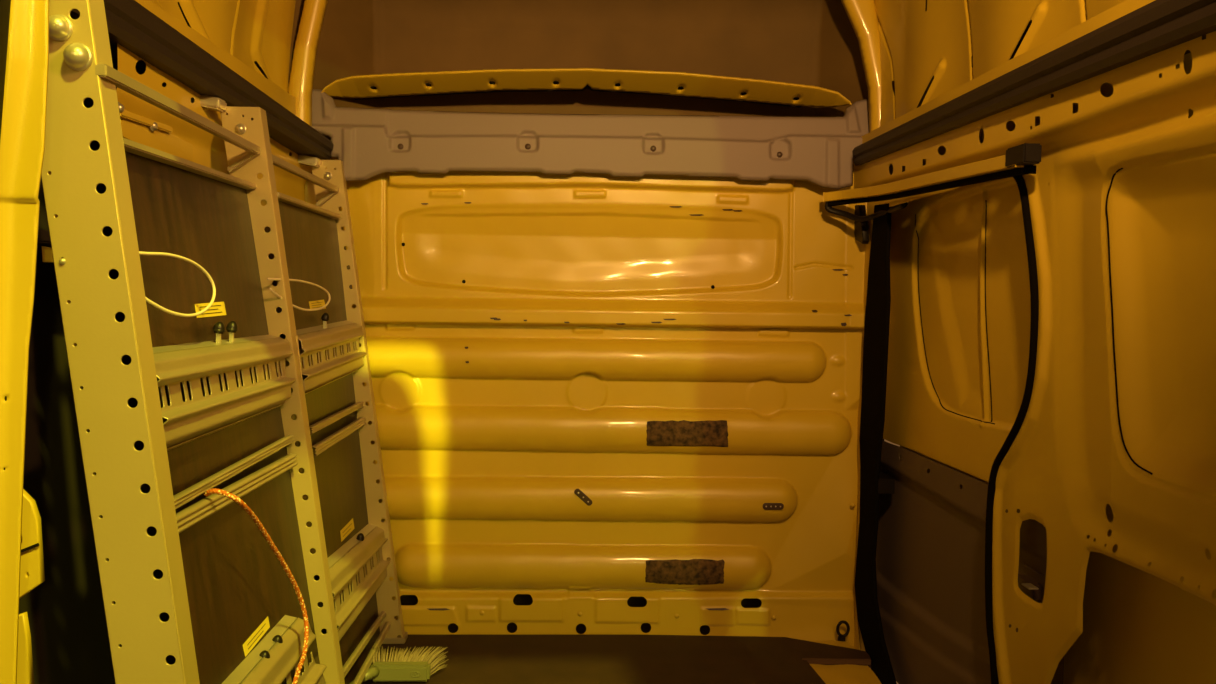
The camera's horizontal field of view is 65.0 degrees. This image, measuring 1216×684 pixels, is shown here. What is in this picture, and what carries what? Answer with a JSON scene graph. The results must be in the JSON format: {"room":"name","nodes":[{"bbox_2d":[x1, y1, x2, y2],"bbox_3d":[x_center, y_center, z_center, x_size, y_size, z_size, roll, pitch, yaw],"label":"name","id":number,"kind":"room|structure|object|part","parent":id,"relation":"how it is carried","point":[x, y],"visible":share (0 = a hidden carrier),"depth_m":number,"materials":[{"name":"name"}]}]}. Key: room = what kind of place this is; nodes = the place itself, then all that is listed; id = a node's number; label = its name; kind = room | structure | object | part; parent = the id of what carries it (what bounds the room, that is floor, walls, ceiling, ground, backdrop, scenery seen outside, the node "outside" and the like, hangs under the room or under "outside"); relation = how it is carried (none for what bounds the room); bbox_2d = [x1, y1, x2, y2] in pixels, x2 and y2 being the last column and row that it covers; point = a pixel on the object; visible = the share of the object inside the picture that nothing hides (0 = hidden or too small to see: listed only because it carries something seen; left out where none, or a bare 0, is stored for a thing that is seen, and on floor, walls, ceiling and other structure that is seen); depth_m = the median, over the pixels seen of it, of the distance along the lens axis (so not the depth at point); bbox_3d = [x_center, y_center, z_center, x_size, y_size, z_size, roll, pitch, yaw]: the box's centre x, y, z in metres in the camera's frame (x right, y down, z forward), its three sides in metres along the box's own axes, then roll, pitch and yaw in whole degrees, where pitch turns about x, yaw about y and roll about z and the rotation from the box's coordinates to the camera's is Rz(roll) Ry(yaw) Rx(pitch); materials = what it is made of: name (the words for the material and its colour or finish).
{"room":"vehicle interior","nodes":[
{"label":"vehicle interior","id":0,"kind":"room"},
{"bbox_2d":[37,229,51,246],"bbox_3d":[-0.937,-0.194,2.037,0.110,0.020,1.570,1,3,-3],"label":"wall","id":1,"kind":"structure","parent":0,"point":[44,239],"depth_m":1.46,"materials":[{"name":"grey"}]},
{"bbox_2d":[0,0,10,138],"bbox_3d":[-0.732,-0.312,1.123,0.064,0.363,0.030,1,3,-3],"label":"trim","id":2,"kind":"structure","parent":1,"relation":"attached to","point":[5,5],"depth_m":1.13,"materials":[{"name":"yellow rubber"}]},
{"bbox_2d":[0,0,48,683],"bbox_3d":[-0.752,-0.018,1.184,0.126,0.948,0.027,1,3,-3],"label":"door frame","id":3,"kind":"structure","parent":1,"relation":"attached to","point":[23,128],"depth_m":1.19,"materials":[{"name":"yellow paint"}]},
{"bbox_2d":[42,246,53,262],"bbox_3d":[-0.772,-0.121,1.328,0.025,0.023,0.012,1,3,-3],"label":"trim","id":4,"kind":"structure","parent":1,"relation":"attached to","point":[47,255],"depth_m":1.32,"materials":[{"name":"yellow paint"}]},
{"bbox_2d":[4,55,256,683],"bbox_3d":[-0.996,0.105,2.051,0.040,1.620,1.570,1,3,-3],"label":"wall","id":5,"kind":"structure","parent":0,"point":[66,611],"depth_m":1.67,"materials":[{"name":"grey"}]},
{"bbox_2d":[17,612,33,683],"bbox_3d":[-0.834,0.445,1.357,0.032,0.124,0.012,1,3,-3],"label":"trim","id":6,"kind":"structure","parent":5,"relation":"attached to","point":[25,675],"depth_m":1.35,"materials":[{"name":"yellow paint"}]},
{"bbox_2d":[19,489,44,598],"bbox_3d":[-0.821,0.287,1.346,0.045,0.165,0.016,1,3,-3],"label":"trim","id":7,"kind":"structure","parent":5,"relation":"attached to","point":[32,574],"depth_m":1.34,"materials":[{"name":"yellow paint"}]},
{"bbox_2d":[178,2,190,26],"bbox_3d":[-1.039,-0.850,2.011,0.010,0.570,2.400,1,3,-3],"label":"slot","id":8,"kind":"structure","parent":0,"point":[183,14],"depth_m":2.36,"materials":[{"name":"black"}]},
{"bbox_2d":[116,0,311,258],"bbox_3d":[-0.866,-0.429,2.225,0.027,0.470,1.185,1,3,-1],"label":"wall","id":9,"kind":"structure","parent":0,"point":[209,150],"depth_m":2.02,"materials":[{"name":"yellow metal"}]},
{"bbox_2d":[118,102,192,161],"bbox_3d":[-0.829,-0.372,1.748,0.035,0.070,0.342,1,3,-3],"label":"bracket","id":10,"kind":"object","parent":9,"relation":"attached to","point":[136,128],"visible":0.84,"depth_m":1.72,"materials":[{"name":"yellow metal"}]},
{"bbox_2d":[70,0,333,159],"bbox_3d":[-0.837,-0.555,2.016,0.083,0.148,1.446,1,3,1],"label":"rail","id":11,"kind":"object","parent":9,"relation":"attached to","point":[130,25],"visible":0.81,"depth_m":1.86,"materials":[{"name":"black metal"}]},
{"bbox_2d":[150,0,295,91],"bbox_3d":[-0.911,-0.827,1.895,0.053,0.500,1.720,1,3,0],"label":"panel","id":12,"kind":"structure","parent":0,"point":[260,31],"depth_m":2.48,"materials":[{"name":"yellow paint"}]},
{"bbox_2d":[276,158,883,650],"bbox_3d":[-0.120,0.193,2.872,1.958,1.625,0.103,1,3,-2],"label":"wall","id":13,"kind":"structure","parent":0,"point":[587,312],"depth_m":2.88,"materials":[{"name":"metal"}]},
{"bbox_2d":[574,489,591,505],"bbox_3d":[-0.074,0.463,2.849,0.055,0.051,0.007,1,3,-3],"label":"plate","id":14,"kind":"object","parent":13,"relation":"attached to","point":[578,492],"visible":1,"depth_m":2.85,"materials":[{"name":"brown metal"}]},
{"bbox_2d":[288,0,880,131],"bbox_3d":[-0.035,-0.889,2.742,1.772,0.699,0.032,1,3,-3],"label":"trim","id":15,"kind":"structure","parent":13,"relation":"attached to","point":[862,15],"depth_m":2.72,"materials":[{"name":"yellow paint"}]},
{"bbox_2d":[321,68,851,107],"bbox_3d":[-0.059,-0.769,2.884,1.571,0.118,0.163,1,3,-3],"label":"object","id":16,"kind":"structure","parent":13,"relation":"attached to","point":[678,84],"depth_m":2.85,"materials":[{"name":"yellow paint"}]},
{"bbox_2d":[311,89,868,188],"bbox_3d":[-0.037,-0.597,2.822,1.742,0.279,0.130,1,3,-3],"label":"header panel","id":17,"kind":"object","parent":13,"relation":"attached to","point":[369,142],"visible":0.94,"depth_m":2.78,"materials":[{"name":"grey plastic"}]},
{"bbox_2d":[645,559,724,584],"bbox_3d":[0.232,0.695,2.880,0.240,0.081,0.013,1,3,-3],"label":"glue patch","id":18,"kind":"object","parent":13,"relation":"attached to","point":[674,571],"visible":1,"depth_m":2.88,"materials":[{"name":"brown"}]},
{"bbox_2d":[646,420,727,446],"bbox_3d":[0.238,0.274,2.857,0.248,0.082,0.014,1,3,-3],"label":"glue patch","id":19,"kind":"object","parent":13,"relation":"attached to","point":[659,433],"visible":1,"depth_m":2.85,"materials":[{"name":"brown"}]},
{"bbox_2d":[763,503,783,509],"bbox_3d":[0.497,0.495,2.875,0.064,0.020,0.007,1,3,-3],"label":"plate","id":20,"kind":"object","parent":13,"relation":"attached to","point":[767,506],"visible":1,"depth_m":2.87,"materials":[{"name":"brown metal"}]},
{"bbox_2d":[836,620,849,640],"bbox_3d":[0.712,0.878,2.895,0.043,0.071,0.016,1,3,-3],"label":"ring","id":21,"kind":"object","parent":13,"relation":"attached to","point":[841,637],"visible":1,"depth_m":2.89,"materials":[{"name":"black metal"}]},
{"bbox_3d":[0.708,0.901,2.896,0.022,0.024,0.016,1,3,-3],"label":"anchor plate","id":22,"kind":"part","parent":21,"relation":"part of","materials":[{"name":"black metal"}]},
{"bbox_2d":[254,0,933,174],"bbox_3d":[-0.045,-0.801,2.819,1.950,0.670,0.524,1,3,-3],"label":"roof","id":23,"kind":"structure","parent":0,"point":[806,42],"depth_m":3.05,"materials":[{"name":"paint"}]},
{"bbox_2d":[361,634,870,683],"bbox_3d":[-0.083,0.945,1.923,1.750,0.020,1.938,1,3,-3],"label":"floor","id":24,"kind":"structure","parent":0,"point":[473,658],"depth_m":2.70,"materials":[{"name":"brown wood"}]},
{"bbox_2d":[41,0,407,683],"bbox_3d":[-0.718,0.135,2.180,0.342,1.687,1.843,1,3,-3],"label":"shelving rack","id":25,"kind":"object","parent":24,"relation":"on","point":[234,611],"visible":0.99,"depth_m":1.64,"materials":[{"name":"metal"}]},
{"bbox_2d":[139,251,215,316],"bbox_3d":[-0.673,-0.089,1.500,0.025,0.100,0.256,1,3,3],"label":"wire loop","id":26,"kind":"object","parent":25,"relation":"attached to","point":[201,268],"visible":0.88,"depth_m":1.51,"materials":[{"name":"beige plastic"}]},
{"bbox_3d":[-0.736,-0.311,1.713,0.021,0.019,0.658,1,3,-4],"label":"board edge trim","id":27,"kind":"part","parent":25,"relation":"part of","materials":[{"name":"metal"}]},
{"bbox_3d":[-0.686,-0.007,1.683,0.008,0.022,0.008,1,3,-3],"label":"knob stem","id":28,"kind":"part","parent":25,"relation":"part of","materials":[{"name":"silver metal"}]},
{"bbox_3d":[-0.685,-0.025,1.682,0.021,0.022,0.021,1,3,-3],"label":"knob","id":29,"kind":"part","parent":25,"relation":"part of","materials":[{"name":"black plastic"}]},
{"bbox_3d":[-0.662,0.073,1.699,0.041,0.151,0.729,1,3,-4],"label":"slotted rail","id":30,"kind":"part","parent":25,"relation":"part of","materials":[{"name":"metal"}]},
{"bbox_3d":[-0.691,-0.009,1.753,0.008,0.022,0.008,1,3,-3],"label":"knob stem","id":31,"kind":"part","parent":25,"relation":"part of","materials":[{"name":"silver metal"}]},
{"bbox_3d":[-0.690,-0.028,1.752,0.021,0.022,0.021,1,3,-3],"label":"knob","id":32,"kind":"part","parent":25,"relation":"part of","materials":[{"name":"black plastic"}]},
{"bbox_2d":[203,488,308,683],"bbox_3d":[-0.577,0.417,1.651,0.068,0.386,0.285,2,3,15],"label":"rope","id":33,"kind":"object","parent":25,"relation":"hanging from","point":[224,493],"visible":1,"depth_m":1.69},
{"bbox_3d":[-0.606,0.554,1.680,0.021,0.022,0.021,1,3,-3],"label":"knob","id":34,"kind":"part","parent":25,"relation":"part of","materials":[{"name":"black plastic"}]},
{"bbox_3d":[-0.611,0.552,1.763,0.021,0.022,0.021,1,3,-3],"label":"knob","id":35,"kind":"part","parent":25,"relation":"part of","materials":[{"name":"black plastic"}]},
{"bbox_3d":[-0.586,0.643,1.723,0.045,0.208,0.536,1,3,-4],"label":"slotted rail","id":36,"kind":"part","parent":25,"relation":"part of","materials":[{"name":"metal"}]},
{"bbox_2d":[267,278,330,310],"bbox_3d":[-0.697,-0.108,2.194,0.021,0.074,0.388,1,3,2],"label":"wire loop","id":37,"kind":"object","parent":25,"relation":"attached to","point":[276,279],"visible":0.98,"depth_m":2.18,"materials":[{"name":"beige plastic"}]},
{"bbox_3d":[-0.682,0.053,2.098,0.030,0.136,0.005,1,3,-3],"label":"plate","id":38,"kind":"part","parent":25,"relation":"part of","materials":[{"name":"metal"}]},
{"bbox_3d":[-0.747,-0.338,2.395,0.021,0.018,0.583,1,3,-3],"label":"board edge trim","id":39,"kind":"part","parent":25,"relation":"part of","materials":[{"name":"metal"}]},
{"bbox_3d":[-0.712,-0.063,2.405,0.021,0.022,0.021,1,3,-3],"label":"knob","id":40,"kind":"part","parent":25,"relation":"part of","materials":[{"name":"black plastic"}]},
{"bbox_3d":[-0.691,0.033,2.415,0.037,0.142,0.630,1,3,-3],"label":"slotted rail","id":41,"kind":"part","parent":25,"relation":"part of","materials":[{"name":"metal"}]},
{"bbox_3d":[-0.641,0.610,2.507,0.040,0.208,0.697,1,3,-2],"label":"slotted rail","id":42,"kind":"part","parent":25,"relation":"part of","materials":[{"name":"metal"}]},
{"bbox_3d":[-0.664,0.523,2.559,0.021,0.022,0.021,1,3,-3],"label":"knob","id":43,"kind":"part","parent":25,"relation":"part of","materials":[{"name":"black plastic"}]},
{"bbox_2d":[349,646,448,683],"bbox_3d":[-0.635,0.864,2.351,0.187,0.066,0.597,2,3,23],"label":"brush","id":44,"kind":"object","parent":24,"relation":"on","point":[384,668],"visible":0.99,"depth_m":2.50,"materials":[{"name":"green plastic"}]},
{"bbox_2d":[364,666,379,681],"bbox_3d":[-0.619,0.862,2.470,0.029,0.030,0.057,2,3,21],"label":"socket","id":45,"kind":"object","parent":44,"relation":"attached to","point":[373,673],"depth_m":2.48,"materials":[{"name":"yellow plastic"}]},
{"bbox_2d":[810,640,881,683],"bbox_3d":[0.531,0.946,2.082,0.470,0.004,1.600,1,3,-3],"label":"step","id":46,"kind":"structure","parent":24,"relation":"on","point":[846,673],"depth_m":2.65,"materials":[{"name":"yellow paint"}]},
{"bbox_2d":[874,0,1125,165],"bbox_3d":[0.818,-0.753,1.870,0.057,0.600,1.940,1,3,-3],"label":"panel","id":47,"kind":"structure","parent":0,"point":[917,44],"depth_m":2.27,"materials":[{"name":"yellow paint"}]},
{"bbox_2d":[854,0,1215,683],"bbox_3d":[0.813,0.219,1.946,0.078,1.550,1.985,1,3,-3],"label":"wall","id":48,"kind":"structure","parent":0,"point":[1121,414],"depth_m":1.58,"materials":[{"name":"metal"}]},
{"bbox_2d":[802,658,870,664],"bbox_3d":[0.648,0.907,2.708,0.195,0.016,0.010,1,3,0],"label":"trim","id":49,"kind":"structure","parent":48,"relation":"attached to","point":[809,660],"depth_m":2.70,"materials":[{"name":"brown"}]},
{"bbox_2d":[854,205,868,243],"bbox_3d":[0.754,-0.353,2.862,0.020,0.125,0.138,1,3,-3],"label":"buffer","id":50,"kind":"object","parent":48,"relation":"attached to","point":[861,233],"visible":0.88,"depth_m":2.83,"materials":[{"name":"black rubber"}]},
{"bbox_2d":[854,203,896,683],"bbox_3d":[0.766,0.301,2.676,0.012,1.379,0.392,1,3,-3],"label":"seal","id":51,"kind":"object","parent":48,"relation":"attached to","point":[878,299],"visible":0.98,"depth_m":2.73,"materials":[{"name":"black rubber"}]},
{"bbox_2d":[823,143,1041,206],"bbox_3d":[0.738,-0.375,2.276,0.098,0.070,1.094,0,3,-7],"label":"door track","id":52,"kind":"object","parent":48,"relation":"attached to","point":[1022,159],"visible":1,"depth_m":2.07,"materials":[{"name":"metal"}]},
{"bbox_2d":[825,202,907,221],"bbox_3d":[0.738,-0.372,2.677,0.069,0.061,0.327,-1,4,-26],"label":"roller arm","id":53,"kind":"object","parent":52,"relation":"attached to","point":[829,209],"visible":1,"depth_m":2.73,"materials":[{"name":"black metal"}]},
{"bbox_2d":[876,177,1063,683],"bbox_3d":[0.842,0.262,2.362,0.094,1.400,1.118,0,3,-5],"label":"door","id":54,"kind":"structure","parent":48,"relation":"in","point":[960,308],"depth_m":2.39,"materials":[{"name":"yellow paint"}]},
{"bbox_3d":[0.784,0.405,2.787,0.050,0.043,0.165,1,3,-3],"label":"pull handle","id":55,"kind":"part","parent":54,"relation":"part of","materials":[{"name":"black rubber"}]},
{"bbox_3d":[0.833,0.628,2.382,0.024,0.667,1.117,1,3,-3],"label":"trim","id":56,"kind":"part","parent":54,"relation":"part of","materials":[{"name":"brown"}]},
{"bbox_2d":[1018,564,1042,599],"bbox_3d":[0.853,0.488,1.934,0.050,0.052,0.101,1,3,-3],"label":"door lock","id":57,"kind":"object","parent":54,"relation":"attached to","point":[1028,586],"visible":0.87,"depth_m":1.92,"materials":[{"name":"brown plastic"}]},
{"bbox_2d":[985,175,1038,683],"bbox_3d":[0.798,0.203,1.891,0.019,1.111,0.174,1,3,-3],"label":"seal","id":58,"kind":"object","parent":48,"relation":"attached to","point":[1033,277],"visible":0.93,"depth_m":1.85,"materials":[{"name":"black rubber"}]},
{"bbox_2d":[852,0,1215,164],"bbox_3d":[0.794,-0.482,1.866,0.083,0.079,1.896,1,3,-2],"label":"rail","id":59,"kind":"object","parent":48,"relation":"attached to","point":[1157,26],"visible":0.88,"depth_m":1.60,"materials":[{"name":"black metal"}]},
{"bbox_2d":[900,20,1215,683],"bbox_3d":[0.944,-0.040,2.136,0.030,2.150,2.420,1,3,-3],"label":"wall","id":60,"kind":"structure","parent":0,"point":[1140,627],"depth_m":1.73,"materials":[{"name":"yellow paint"}]}
]}

